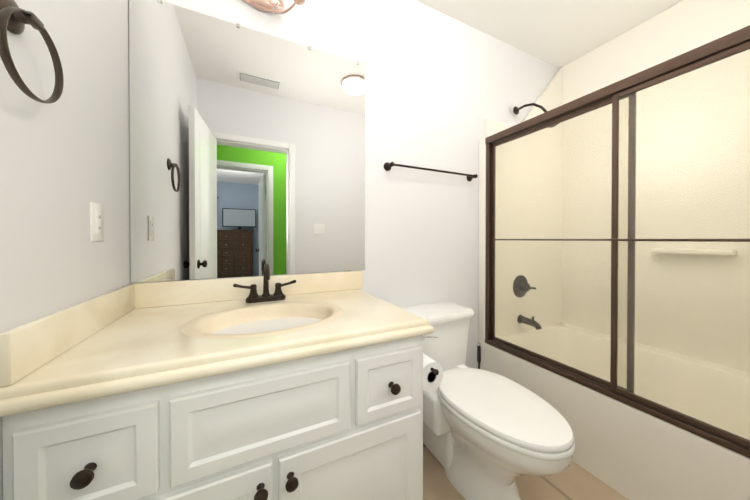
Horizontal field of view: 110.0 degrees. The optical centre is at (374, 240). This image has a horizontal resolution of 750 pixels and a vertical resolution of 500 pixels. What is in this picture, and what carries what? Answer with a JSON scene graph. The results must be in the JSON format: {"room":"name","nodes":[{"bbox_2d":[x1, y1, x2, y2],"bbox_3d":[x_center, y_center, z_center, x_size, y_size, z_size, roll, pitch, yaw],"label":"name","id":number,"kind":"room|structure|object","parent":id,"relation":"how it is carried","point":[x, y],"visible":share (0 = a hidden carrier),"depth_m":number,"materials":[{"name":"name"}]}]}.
{"room":"bathroom","nodes":[
{"label":"bathroom","id":0,"kind":"room"},
{"bbox_2d":[0,0,129,499],"bbox_3d":[-0.688,-0.179,0.321,0.120,2.570,1.520,0,0,-26],"label":"wall","id":1,"kind":"structure","parent":0,"point":[64,160],"depth_m":0.67,"materials":[{"name":"white paint"}]},
{"bbox_2d":[0,0,63,103],"bbox_3d":[-0.693,-0.380,0.518,0.043,0.193,0.162,0,0,-26],"label":"towel ring","id":2,"kind":"object","parent":1,"relation":"attached to","point":[14,18],"visible":1,"depth_m":0.51,"materials":[{"name":"brown metal"}]},
{"bbox_2d":[90,202,103,240],"bbox_3d":[-0.849,-0.057,0.804,0.008,0.116,0.072,0,0,-26],"label":"outlet","id":3,"kind":"object","parent":1,"relation":"attached to","point":[96,221],"visible":1,"depth_m":0.80,"materials":[{"name":"white plastic"}]},
{"bbox_2d":[0,270,362,386],"bbox_3d":[-0.384,0.217,0.970,0.985,0.100,0.615,0,0,-26],"label":"backsplash","id":4,"kind":"structure","parent":1,"relation":"attached to","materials":[{"name":"stone"}]},
{"bbox_2d":[128,0,558,368],"bbox_3d":[0.296,-0.189,1.699,3.090,2.570,0.131,0,0,-26],"label":"wall","id":5,"kind":"structure","parent":0,"point":[247,151],"depth_m":1.34,"materials":[{"name":"white paint"}]},
{"bbox_2d":[242,0,304,13],"bbox_3d":[-0.495,-1.146,1.146,0.506,0.209,0.185,0,0,-26],"label":"sconce","id":6,"kind":"object","parent":5,"relation":"attached to","point":[265,5],"visible":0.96,"depth_m":1.21,"materials":[{"name":"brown metal"}]},
{"bbox_2d":[384,162,477,181],"bbox_3d":[0.375,-0.433,1.637,0.690,0.050,0.068,0,0,-26],"label":"towel bar","id":7,"kind":"object","parent":5,"relation":"attached to","point":[388,166],"visible":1,"depth_m":1.57,"materials":[{"name":"brown metal"}]},
{"bbox_2d":[423,444,628,499],"bbox_3d":[0.650,1.152,0.975,3.090,0.100,1.760,0,0,-26],"label":"floor","id":8,"kind":"structure","parent":0,"point":[573,481],"depth_m":1.18,"materials":[{"name":"tile"}]},
{"bbox_2d":[0,263,442,499],"bbox_3d":[-0.319,0.599,0.981,1.110,1.005,0.657,0,0,-26],"label":"bathroom vanity","id":9,"kind":"object","parent":8,"relation":"on","point":[307,386],"visible":1,"depth_m":0.69,"materials":[{"name":"white paint"}]},
{"bbox_2d":[0,289,434,416],"bbox_3d":[-0.380,0.292,0.962,0.985,0.050,0.635,0,0,-26],"label":"countertop","id":10,"kind":"structure","parent":9,"relation":"on","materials":[{"name":"stone"}]},
{"bbox_2d":[181,302,342,338],"bbox_3d":[-0.368,0.328,0.928,0.516,0.130,0.390,0,0,-26],"label":"sink","id":11,"kind":"object","parent":10,"relation":"in","point":[257,321],"depth_m":0.97,"materials":[{"name":"ceramic"}]},
{"bbox_2d":[233,263,295,302],"bbox_3d":[-0.467,0.180,1.132,0.258,0.170,0.141,0,0,-26],"label":"faucet","id":12,"kind":"object","parent":10,"relation":"on","point":[278,296],"depth_m":1.15,"materials":[{"name":"brown metal"}]},
{"bbox_2d":[477,343,480,368],"bbox_3d":[0.688,0.884,1.735,0.096,0.424,0.096,0,0,-26],"label":"toilet brush","id":13,"kind":"object","parent":8,"relation":"on","point":[478,352],"visible":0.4,"depth_m":1.73,"materials":[{"name":"black plastic"}]},
{"bbox_2d":[399,302,575,499],"bbox_3d":[0.457,0.747,1.246,0.460,0.709,0.850,0,0,-26],"label":"toilet","id":14,"kind":"object","parent":8,"relation":"on","point":[488,435],"visible":0.94,"depth_m":1.09,"materials":[{"name":"white ceramic"}]},
{"bbox_2d":[478,0,749,499],"bbox_3d":[1.484,-0.185,1.368,0.993,2.568,1.516,0,0,-26],"label":"bathtub","id":15,"kind":"object","parent":8,"relation":"on","point":[614,265],"visible":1,"depth_m":1.13,"materials":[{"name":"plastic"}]},
{"bbox_2d":[513,103,546,114],"bbox_3d":[1.167,-0.183,1.845,0.195,1.643,0.322,0,0,-26],"label":"shower head","id":16,"kind":"object","parent":15,"relation":"on","point":[516,110],"depth_m":1.88,"materials":[{"name":"brown metal"}]},
{"bbox_2d":[478,340,749,499],"bbox_3d":[1.493,0.899,1.380,0.973,0.400,1.516,0,0,-26],"label":"tub","id":17,"kind":"object","parent":15,"relation":"in","point":[640,453],"depth_m":1.11,"materials":[{"name":"white ceramic"}]},
{"bbox_2d":[416,0,682,67],"bbox_3d":[0.650,-1.518,0.956,3.090,0.100,1.760,0,0,-26],"label":"ceiling","id":18,"kind":"structure","parent":0,"point":[558,33],"depth_m":1.75,"materials":[{"name":"white paint"}]}
]}

